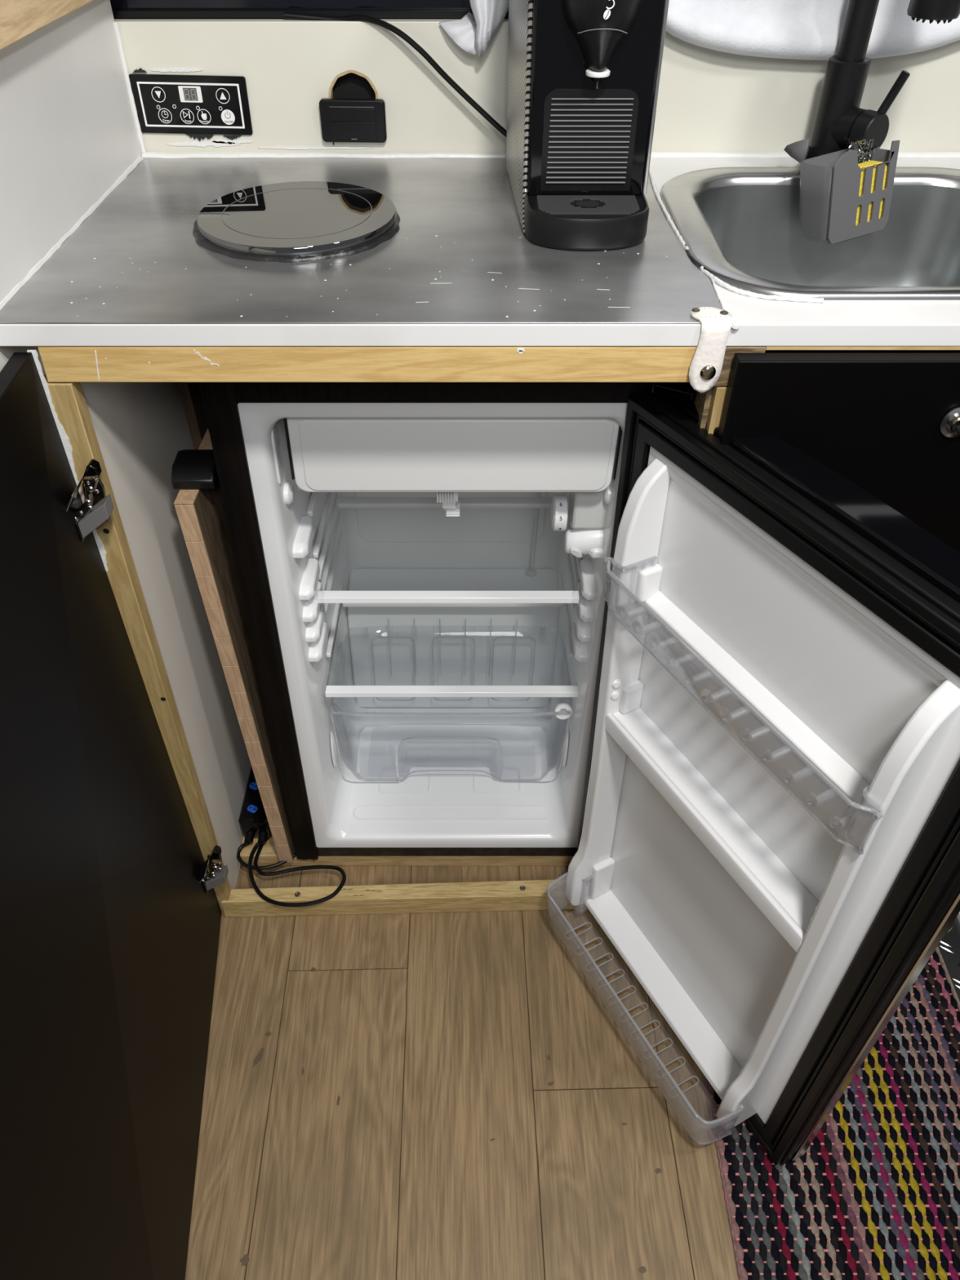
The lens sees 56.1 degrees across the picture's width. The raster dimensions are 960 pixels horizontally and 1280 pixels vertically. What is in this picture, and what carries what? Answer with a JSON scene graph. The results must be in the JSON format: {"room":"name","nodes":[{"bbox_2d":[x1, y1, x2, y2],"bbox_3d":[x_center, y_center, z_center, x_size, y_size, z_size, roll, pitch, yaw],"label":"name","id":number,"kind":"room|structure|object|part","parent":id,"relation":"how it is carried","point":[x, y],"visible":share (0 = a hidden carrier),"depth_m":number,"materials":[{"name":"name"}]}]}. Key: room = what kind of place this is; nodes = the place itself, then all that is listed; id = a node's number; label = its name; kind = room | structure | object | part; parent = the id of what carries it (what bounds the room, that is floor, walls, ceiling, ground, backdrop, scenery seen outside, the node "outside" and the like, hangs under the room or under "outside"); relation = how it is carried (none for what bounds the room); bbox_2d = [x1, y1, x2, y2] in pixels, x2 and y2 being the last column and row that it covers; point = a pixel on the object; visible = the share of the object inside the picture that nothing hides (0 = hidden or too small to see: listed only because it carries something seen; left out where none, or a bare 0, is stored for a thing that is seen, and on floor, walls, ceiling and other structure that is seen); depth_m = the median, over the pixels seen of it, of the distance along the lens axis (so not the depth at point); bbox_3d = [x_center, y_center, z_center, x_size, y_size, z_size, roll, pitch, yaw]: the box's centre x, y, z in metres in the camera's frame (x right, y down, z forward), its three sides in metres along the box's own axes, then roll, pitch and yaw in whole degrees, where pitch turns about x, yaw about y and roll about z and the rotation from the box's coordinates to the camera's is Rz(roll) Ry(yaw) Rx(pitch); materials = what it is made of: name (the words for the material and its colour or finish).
{"room":"camper van kitchen","nodes":[
{"label":"camper van kitchen","id":0,"kind":"room"},
{"bbox_2d":[36,348,45,373],"bbox_3d":[-0.632,0.223,0.824,0.015,1.147,1.730,0,43,0],"label":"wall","id":1,"kind":"structure","parent":0,"point":[37,350],"depth_m":1.28,"materials":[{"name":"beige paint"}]},
{"bbox_2d":[0,0,142,371],"bbox_3d":[-0.432,-0.464,0.883,0.046,0.227,0.496,0,43,0],"label":"wall","id":2,"kind":"structure","parent":0,"point":[68,132],"depth_m":0.88,"materials":[{"name":"white paint"}]},
{"bbox_2d":[0,0,93,50],"bbox_3d":[-0.494,-0.464,0.690,0.211,0.038,0.775,0,43,0],"label":"oak shelf","id":3,"kind":"object","parent":2,"relation":"on","point":[19,19],"visible":1,"depth_m":0.78,"materials":[{"name":"beige wood"}]},
{"bbox_2d":[0,155,143,310],"bbox_3d":[-0.415,-0.424,0.923,0.010,0.009,0.465,0,43,0],"label":"trim","id":4,"kind":"structure","parent":2,"relation":"attached to","point":[132,166],"depth_m":0.90,"materials":[{"name":"white"}]},
{"bbox_2d":[113,21,146,153],"bbox_3d":[-0.408,-0.642,1.052,0.007,0.133,0.007,16,45,16],"label":"trim","id":5,"kind":"structure","parent":2,"relation":"attached to","point":[140,138],"depth_m":1.05,"materials":[{"name":"white plastic"}]},
{"bbox_2d":[113,17,959,153],"bbox_3d":[0.255,-0.299,1.404,1.390,1.114,0.040,0,43,0],"label":"wall","id":6,"kind":"structure","parent":0,"point":[709,100],"depth_m":1.05,"materials":[{"name":"beige paint"}]},
{"bbox_2d":[128,67,253,141],"bbox_3d":[-0.340,-0.630,1.064,0.135,0.077,0.005,0,43,0],"label":"control panel","id":7,"kind":"object","parent":6,"relation":"attached to","point":[196,106],"visible":1,"depth_m":1.06,"materials":[{"name":"black plastic"}]},
{"bbox_3d":[-0.340,-0.630,1.062,0.118,0.046,0.001,1,43,-1],"label":"printed frame","id":8,"kind":"part","parent":7,"relation":"part of","materials":[{"name":"white"}]},
{"bbox_2d":[110,0,508,17],"bbox_3d":[0.255,-0.950,0.804,1.390,0.656,0.018,0,43,0],"label":"window","id":9,"kind":"structure","parent":6,"relation":"in","point":[120,8],"depth_m":1.02,"materials":[{"name":"black"}]},
{"bbox_3d":[0.255,-0.947,0.801,1.390,0.656,0.010,0,43,0],"label":"frame","id":10,"kind":"part","parent":9,"relation":"part of","materials":[{"name":"black metal"}]},
{"bbox_2d":[319,97,386,145],"bbox_3d":[-0.150,-0.616,1.072,0.077,0.049,0.011,0,43,0],"label":"flap","id":11,"kind":"object","parent":6,"relation":"attached to","point":[342,119],"visible":1,"depth_m":1.07,"materials":[{"name":"black plastic"}]},
{"bbox_2d":[283,12,506,137],"bbox_3d":[-0.064,-0.638,1.037,0.318,0.133,0.017,8,44,8],"label":"power cable","id":12,"kind":"object","parent":6,"relation":"attached to","point":[415,46],"visible":0.75,"depth_m":1.01,"materials":[{"name":"black rubber"}]},
{"bbox_2d":[439,0,508,56],"bbox_3d":[-0.003,-0.699,0.987,0.081,0.097,0.043,18,46,18],"label":"curtain","id":13,"kind":"object","parent":6,"relation":"hanging from","point":[489,15],"visible":1,"depth_m":0.99,"materials":[{"name":"white fabric"}]},
{"bbox_2d":[142,151,959,159],"bbox_3d":[0.195,-0.590,1.100,1.211,0.011,0.011,0,43,0],"label":"trim","id":14,"kind":"structure","parent":6,"relation":"attached to","point":[655,155],"depth_m":1.10,"materials":[{"name":"white"}]},
{"bbox_2d":[648,165,823,311],"bbox_3d":[0.243,-0.424,0.923,0.095,0.006,0.453,-2,43,-2],"label":"trim","id":15,"kind":"structure","parent":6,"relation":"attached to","point":[714,279],"depth_m":0.81,"materials":[{"name":"white plastic"}]},
{"bbox_2d":[665,0,959,60],"bbox_3d":[0.393,-0.766,0.913,0.413,0.308,0.031,0,43,0],"label":"curtain","id":16,"kind":"object","parent":6,"relation":"hanging from","point":[796,29],"visible":0.82,"depth_m":0.99,"materials":[{"name":"white fabric"}]},
{"bbox_2d":[185,864,959,1279],"bbox_3d":[0.125,0.634,1.210,1.750,0.020,1.730,0,43,0],"label":"floor","id":17,"kind":"structure","parent":0,"point":[448,1095],"depth_m":1.21,"materials":[{"name":"brown wood"}]},
{"bbox_2d":[0,346,697,1279],"bbox_3d":[-0.108,0.124,1.054,0.624,0.933,1.100,0,43,0],"label":"base cabinet","id":18,"kind":"object","parent":17,"relation":"on","point":[125,763],"visible":0.95,"depth_m":0.83,"materials":[{"name":"brown wood"}]},
{"bbox_3d":[-0.381,-0.128,0.844,0.020,0.036,0.030,0,43,0],"label":"hinge plate","id":19,"kind":"part","parent":18,"relation":"part of","materials":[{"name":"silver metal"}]},
{"bbox_3d":[-0.370,-0.131,0.846,0.039,0.053,0.007,0,43,0],"label":"hinge arm","id":20,"kind":"part","parent":18,"relation":"part of","materials":[{"name":"silver metal"}]},
{"bbox_3d":[-0.373,-0.134,0.876,0.025,0.056,0.003,0,43,0],"label":"hinge plate","id":21,"kind":"part","parent":18,"relation":"part of","materials":[{"name":"silver metal"}]},
{"bbox_3d":[-0.367,-0.118,0.861,0.033,0.041,0.018,0,43,0],"label":"hinge arm","id":22,"kind":"part","parent":18,"relation":"part of","materials":[{"name":"grey metal"}]},
{"bbox_3d":[-0.373,0.293,0.869,0.032,0.919,0.605,-4,43,-4],"label":"door","id":23,"kind":"part","parent":18,"relation":"part of","materials":[{"name":"black laminate"}]},
{"bbox_3d":[-0.390,0.096,1.109,0.059,0.899,0.020,0,43,0],"label":"post","id":24,"kind":"part","parent":18,"relation":"part of","materials":[{"name":"brown wood"}]},
{"bbox_3d":[-0.379,-0.076,1.292,0.040,0.898,0.478,0,43,0],"label":"panel","id":25,"kind":"part","parent":18,"relation":"part of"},
{"bbox_3d":[-0.392,0.330,1.275,0.020,0.036,0.030,0,43,0],"label":"hinge plate","id":26,"kind":"part","parent":18,"relation":"part of","materials":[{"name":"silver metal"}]},
{"bbox_3d":[-0.381,0.328,1.277,0.039,0.053,0.007,0,43,0],"label":"hinge arm","id":27,"kind":"part","parent":18,"relation":"part of","materials":[{"name":"silver metal"}]},
{"bbox_3d":[-0.384,0.325,1.307,0.025,0.056,0.003,0,43,0],"label":"hinge plate","id":28,"kind":"part","parent":18,"relation":"part of","materials":[{"name":"silver metal"}]},
{"bbox_3d":[-0.377,0.341,1.291,0.033,0.041,0.018,0,43,0],"label":"hinge arm","id":29,"kind":"part","parent":18,"relation":"part of","materials":[{"name":"grey metal"}]},
{"bbox_3d":[-0.088,-0.249,0.793,0.585,0.033,0.029,0,43,0],"label":"rail","id":30,"kind":"part","parent":18,"relation":"part of","materials":[{"name":"brown wood"}]},
{"bbox_2d":[0,159,959,346],"bbox_3d":[0.190,-0.420,0.937,1.320,0.020,0.475,0,43,0],"label":"countertop","id":31,"kind":"structure","parent":18,"relation":"on","point":[762,322],"depth_m":0.77,"materials":[{"name":"white laminate"}]},
{"bbox_2d":[0,157,722,324],"bbox_3d":[-0.101,-0.427,0.928,0.628,0.002,0.470,0,43,0],"label":"metal sheet","id":32,"kind":"object","parent":31,"relation":"on","point":[460,252],"visible":0.84,"depth_m":0.85,"materials":[{"name":"metal"}]},
{"bbox_2d":[192,181,399,262],"bbox_3d":[-0.188,-0.434,0.926,0.212,0.012,0.213,0,43,0],"label":"round lid","id":33,"kind":"object","parent":32,"relation":"on","point":[298,221],"visible":1,"depth_m":0.90,"materials":[{"name":"silver metal"}]},
{"bbox_2d":[506,0,669,251],"bbox_3d":[0.099,-0.571,0.871,0.138,0.286,0.268,0,43,0],"label":"coffee machine","id":34,"kind":"object","parent":32,"relation":"on","point":[584,76],"visible":1,"depth_m":0.86,"materials":[{"name":"black plastic"}]},
{"bbox_3d":[0.040,-0.586,0.889,0.018,0.280,0.221,0,43,0],"label":"panel","id":35,"kind":"part","parent":34,"relation":"part of","materials":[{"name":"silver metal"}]},
{"bbox_2d":[524,192,648,251],"bbox_3d":[0.105,-0.421,0.899,0.122,0.031,0.103,0,43,0],"label":"drip tray","id":36,"kind":"object","parent":34,"relation":"on","point":[566,221],"depth_m":0.87,"materials":[{"name":"black plastic"}]},
{"bbox_2d":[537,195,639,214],"bbox_3d":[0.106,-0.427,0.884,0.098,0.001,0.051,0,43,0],"label":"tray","id":37,"kind":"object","parent":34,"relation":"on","point":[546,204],"depth_m":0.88,"materials":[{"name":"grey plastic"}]},
{"bbox_2d":[540,88,639,191],"bbox_3d":[0.105,-0.482,0.871,0.089,0.088,0.002,0,43,0],"label":"grille","id":38,"kind":"object","parent":34,"relation":"attached to","point":[589,138],"depth_m":0.87,"materials":[{"name":"grey"}]},
{"bbox_3d":[0.166,-0.598,0.896,0.004,0.235,0.183,0,43,0],"label":"panel","id":39,"kind":"part","parent":34,"relation":"part of","materials":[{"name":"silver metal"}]},
{"bbox_2d":[688,306,733,392],"bbox_3d":[0.196,-0.251,0.782,0.034,0.066,0.035,0,43,0],"label":"leather strap","id":40,"kind":"object","parent":31,"relation":"attached to","point":[706,364],"visible":1,"depth_m":0.77,"materials":[{"name":"white leather"}]},
{"bbox_2d":[731,320,740,328],"bbox_3d":[0.214,-0.265,0.756,0.008,0.005,0.007,0,43,0],"label":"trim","id":41,"kind":"structure","parent":31,"relation":"attached to","point":[735,325],"depth_m":0.75,"materials":[{"name":"white"}]},
{"bbox_2d":[659,166,959,352],"bbox_3d":[0.410,-0.374,0.978,0.422,0.154,0.373,0,43,0],"label":"sink","id":42,"kind":"object","parent":31,"relation":"in","point":[741,224],"visible":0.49,"depth_m":1.06,"materials":[{"name":"metal"}]},
{"bbox_2d":[806,0,959,159],"bbox_3d":[0.425,-0.681,0.863,0.068,0.462,0.180,-9,44,-9],"label":"kitchen faucet","id":43,"kind":"object","parent":31,"relation":"on","point":[839,115],"visible":0.94,"depth_m":0.98,"materials":[{"name":"black metal"}]},
{"bbox_2d":[783,137,900,244],"bbox_3d":[0.399,-0.525,1.034,0.097,0.105,0.143,-11,44,-12],"label":"sink caddy","id":44,"kind":"object","parent":43,"relation":"attached to","point":[830,199],"visible":0.94,"depth_m":1.00,"materials":[{"name":"grey plastic"}]},
{"bbox_2d":[844,136,875,164],"bbox_3d":[0.419,-0.540,1.005,0.034,0.040,0.028,-17,46,-17],"label":"steel scourer","id":45,"kind":"object","parent":44,"relation":"in","point":[860,154],"visible":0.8,"depth_m":1.00,"materials":[{"name":"grey metal"}]},
{"bbox_2d":[855,160,887,225],"bbox_3d":[0.415,-0.492,1.004,0.077,0.070,0.029,-17,46,-17],"label":"sponge","id":46,"kind":"object","parent":44,"relation":"in","point":[868,163],"visible":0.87,"depth_m":0.99,"materials":[{"name":"yellow"}]},
{"bbox_3d":[0.432,-0.564,1.000,0.041,0.041,0.021,-24,48,-24],"label":"handle knob","id":47,"kind":"part","parent":43,"relation":"part of","materials":[{"name":"black metal"}]},
{"bbox_3d":[0.444,-0.586,0.974,0.026,0.053,0.010,13,45,14],"label":"lever","id":48,"kind":"part","parent":43,"relation":"part of","materials":[{"name":"black metal"}]},
{"bbox_2d":[221,879,588,917],"bbox_3d":[-0.104,0.402,1.408,0.589,0.044,0.029,-1,43,-1],"label":"sill","id":49,"kind":"structure","parent":17,"relation":"on","point":[526,895],"depth_m":1.40,"materials":[{"name":"brown wood"}]},
{"bbox_2d":[238,766,573,866],"bbox_3d":[-0.100,0.192,1.603,0.580,0.084,0.431,0,43,0],"label":"board","id":50,"kind":"object","parent":17,"relation":"on","point":[268,855],"depth_m":1.46,"materials":[{"name":"brown wood"}]},
{"bbox_2d":[177,382,207,449],"bbox_3d":[-0.348,-0.144,1.347,0.016,0.864,0.205,0,43,0],"label":"wood panel","id":51,"kind":"object","parent":50,"relation":"on","point":[190,394],"visible":0.02,"depth_m":1.09,"materials":[{"name":"brown wood"}]},
{"bbox_2d":[173,427,294,862],"bbox_3d":[-0.314,-0.011,1.335,0.033,0.687,0.344,0,43,0],"label":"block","id":52,"kind":"object","parent":50,"relation":"on","point":[201,513],"visible":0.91,"depth_m":1.14,"materials":[{"name":"brown wood"}]},
{"bbox_2d":[171,449,218,488],"bbox_3d":[-0.317,-0.196,1.012,0.047,0.024,0.062,0,43,0],"label":"holder","id":53,"kind":"object","parent":52,"relation":"on","point":[191,468],"visible":0.75,"depth_m":0.99,"materials":[{"name":"black plastic"}]},
{"bbox_2d":[247,804,257,813],"bbox_3d":[-0.368,0.273,1.457,0.017,0.002,0.013,21,47,20],"label":"socket","id":54,"kind":"object","parent":50,"relation":"attached to","point":[251,808],"depth_m":1.46,"materials":[{"name":"blue plastic"}]},
{"bbox_2d":[248,782,257,790],"bbox_3d":[-0.373,0.241,1.491,0.017,0.002,0.013,21,47,20],"label":"socket","id":55,"kind":"object","parent":50,"relation":"attached to","point":[252,785],"depth_m":1.49,"materials":[{"name":"blue plastic"}]},
{"bbox_3d":[-0.363,0.260,1.509,0.052,0.054,0.172,0,43,0],"label":"power strip","id":56,"kind":"part","parent":50,"relation":"part of","materials":[{"name":"black plastic"}]},
{"bbox_2d":[236,842,296,870],"bbox_3d":[-0.337,0.345,1.446,0.110,0.017,0.048,0,43,0],"label":"power cable","id":57,"kind":"object","parent":50,"relation":"on","point":[241,861],"visible":0.77,"depth_m":1.44,"materials":[{"name":"black rubber"}]},
{"bbox_2d":[248,837,346,906],"bbox_3d":[-0.300,0.367,1.419,0.177,0.021,0.117,30,51,28],"label":"power cable","id":58,"kind":"object","parent":50,"relation":"on","point":[260,845],"visible":0.94,"depth_m":1.42,"materials":[{"name":"black rubber"}]},
{"bbox_2d":[198,382,959,1165],"bbox_3d":[0.059,0.050,1.177,0.706,0.873,0.897,0,43,0],"label":"mini fridge","id":59,"kind":"object","parent":17,"relation":"on","point":[626,641],"visible":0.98,"depth_m":0.98,"materials":[{"name":"white plastic"}]},
{"bbox_3d":[-0.268,0.045,1.168,0.052,0.835,0.012,0,43,0],"label":"frame","id":60,"kind":"part","parent":59,"relation":"part of","materials":[{"name":"black plastic"}]},
{"bbox_3d":[-0.215,-0.123,1.098,0.020,0.023,0.067,0,43,0],"label":"guide rail","id":61,"kind":"part","parent":59,"relation":"part of","materials":[{"name":"white plastic"}]},
{"bbox_3d":[-0.217,-0.075,1.143,0.020,0.023,0.067,0,43,0],"label":"guide rail","id":62,"kind":"part","parent":59,"relation":"part of","materials":[{"name":"white plastic"}]},
{"bbox_3d":[-0.218,-0.048,1.169,0.020,0.023,0.067,0,43,0],"label":"guide rail","id":63,"kind":"part","parent":59,"relation":"part of","materials":[{"name":"white plastic"}]},
{"bbox_3d":[-0.218,-0.022,1.192,0.020,0.023,0.067,0,43,0],"label":"guide rail","id":64,"kind":"part","parent":59,"relation":"part of","materials":[{"name":"white plastic"}]},
{"bbox_3d":[-0.219,0.004,1.217,0.020,0.023,0.067,0,43,0],"label":"guide rail","id":65,"kind":"part","parent":59,"relation":"part of","materials":[{"name":"white plastic"}]},
{"bbox_3d":[-0.218,0.007,1.351,0.003,0.008,0.195,0,43,0],"label":"trim","id":66,"kind":"part","parent":59,"relation":"part of","materials":[{"name":"white plastic"}]},
{"bbox_3d":[-0.035,-0.250,0.892,0.477,0.030,0.009,0,43,0],"label":"frame","id":67,"kind":"part","parent":59,"relation":"part of","materials":[{"name":"black plastic"}]},
{"bbox_3d":[-0.044,-0.267,1.351,0.301,0.300,0.002,0,43,0],"label":"evaporator panel","id":68,"kind":"part","parent":59,"relation":"part of","materials":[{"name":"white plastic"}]},
{"bbox_3d":[-0.043,0.160,1.415,0.352,0.216,0.076,0,43,0],"label":"crisper drawer","id":69,"kind":"part","parent":59,"relation":"part of","materials":[{"name":"clear plastic"}]},
{"bbox_3d":[-0.043,0.114,1.464,0.352,0.216,0.169,0,43,0],"label":"drawer","id":70,"kind":"part","parent":59,"relation":"part of","materials":[{"name":"clear plastic"}]},
{"bbox_2d":[286,417,619,492],"bbox_3d":[-0.029,-0.298,1.068,0.348,0.102,0.300,0,43,0],"label":"freezer","id":71,"kind":"object","parent":59,"relation":"in","point":[329,455],"depth_m":0.96,"materials":[{"name":"white plastic"}]},
{"bbox_3d":[0.136,0.004,1.217,0.020,0.023,0.067,0,43,0],"label":"guide rail","id":72,"kind":"part","parent":59,"relation":"part of","materials":[{"name":"white plastic"}]},
{"bbox_3d":[0.137,-0.022,1.192,0.020,0.023,0.067,0,43,0],"label":"guide rail","id":73,"kind":"part","parent":59,"relation":"part of","materials":[{"name":"white plastic"}]},
{"bbox_3d":[0.137,-0.048,1.169,0.020,0.023,0.067,0,43,0],"label":"guide rail","id":74,"kind":"part","parent":59,"relation":"part of","materials":[{"name":"white plastic"}]},
{"bbox_3d":[0.138,-0.075,1.143,0.020,0.023,0.067,0,43,0],"label":"guide rail","id":75,"kind":"part","parent":59,"relation":"part of","materials":[{"name":"white plastic"}]},
{"bbox_3d":[0.140,-0.123,1.098,0.020,0.023,0.067,0,43,0],"label":"guide rail","id":76,"kind":"part","parent":59,"relation":"part of","materials":[{"name":"white plastic"}]},
{"bbox_2d":[604,707,818,952],"bbox_3d":[0.251,0.195,0.998,0.045,0.036,0.340,-20,45,-20],"label":"shelf","id":77,"kind":"object","parent":59,"relation":"attached to","point":[777,886],"depth_m":0.97,"materials":[{"name":"white plastic"}]},
{"bbox_3d":[0.273,0.204,1.021,0.006,0.756,0.372,-20,45,-20],"label":"liner panel","id":78,"kind":"part","parent":59,"relation":"part of","materials":[{"name":"white plastic"}]},
{"bbox_3d":[0.301,0.200,1.023,0.044,0.856,0.471,-20,45,-20],"label":"fridge door","id":79,"kind":"part","parent":59,"relation":"part of","materials":[{"name":"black plastic"}]},
{"bbox_3d":[0.402,0.340,0.861,0.018,0.845,0.002,-20,45,-20],"label":"edge trim","id":80,"kind":"part","parent":59,"relation":"part of","materials":[{"name":"black plastic"}]},
{"bbox_2d":[693,346,959,552],"bbox_3d":[0.501,0.075,1.071,0.599,0.885,0.069,3,43,3],"label":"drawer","id":81,"kind":"object","parent":17,"relation":"on","point":[888,424],"visible":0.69,"depth_m":0.79,"materials":[{"name":"black wood"}]},
{"bbox_3d":[0.207,0.065,1.108,0.005,0.848,0.040,0,43,0],"label":"post","id":82,"kind":"part","parent":81,"relation":"part of","materials":[{"name":"brown wood"}]},
{"bbox_3d":[0.224,0.071,1.103,0.028,0.848,0.045,0,43,0],"label":"post","id":83,"kind":"part","parent":81,"relation":"part of","materials":[{"name":"brown wood"}]},
{"bbox_3d":[0.225,-0.247,0.794,0.040,0.037,0.030,0,43,0],"label":"rail","id":84,"kind":"part","parent":81,"relation":"part of","materials":[{"name":"brown wood"}]},
{"bbox_3d":[0.522,-0.254,0.776,0.555,0.003,0.012,0,43,0],"label":"rail","id":85,"kind":"part","parent":81,"relation":"part of","materials":[{"name":"brown wood"}]},
{"bbox_3d":[0.421,-0.190,0.792,0.017,0.017,0.007,0,43,0],"label":"knob","id":86,"kind":"part","parent":81,"relation":"part of","materials":[{"name":"silver metal"}]},
{"bbox_2d":[703,946,959,1279],"bbox_3d":[0.500,0.799,1.014,0.391,0.006,1.082,0,43,0],"label":"rag rug","id":87,"kind":"object","parent":17,"relation":"on","point":[875,1193],"visible":0.42,"depth_m":1.14,"materials":[{"name":"multicoloured fabric"}]},
{"bbox_2d":[937,916,959,1000],"bbox_3d":[0.720,0.635,1.190,0.048,0.003,1.600,0,43,0],"label":"plate","id":88,"kind":"object","parent":17,"relation":"on","point":[948,947],"visible":0.11,"depth_m":1.36,"materials":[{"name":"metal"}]},
{"bbox_2d":[956,911,959,923],"bbox_3d":[0.755,0.632,1.188,0.020,0.012,1.600,0,43,0],"label":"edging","id":89,"kind":"object","parent":17,"relation":"on","point":[958,914],"visible":0.02,"depth_m":1.40,"materials":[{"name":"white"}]}
]}

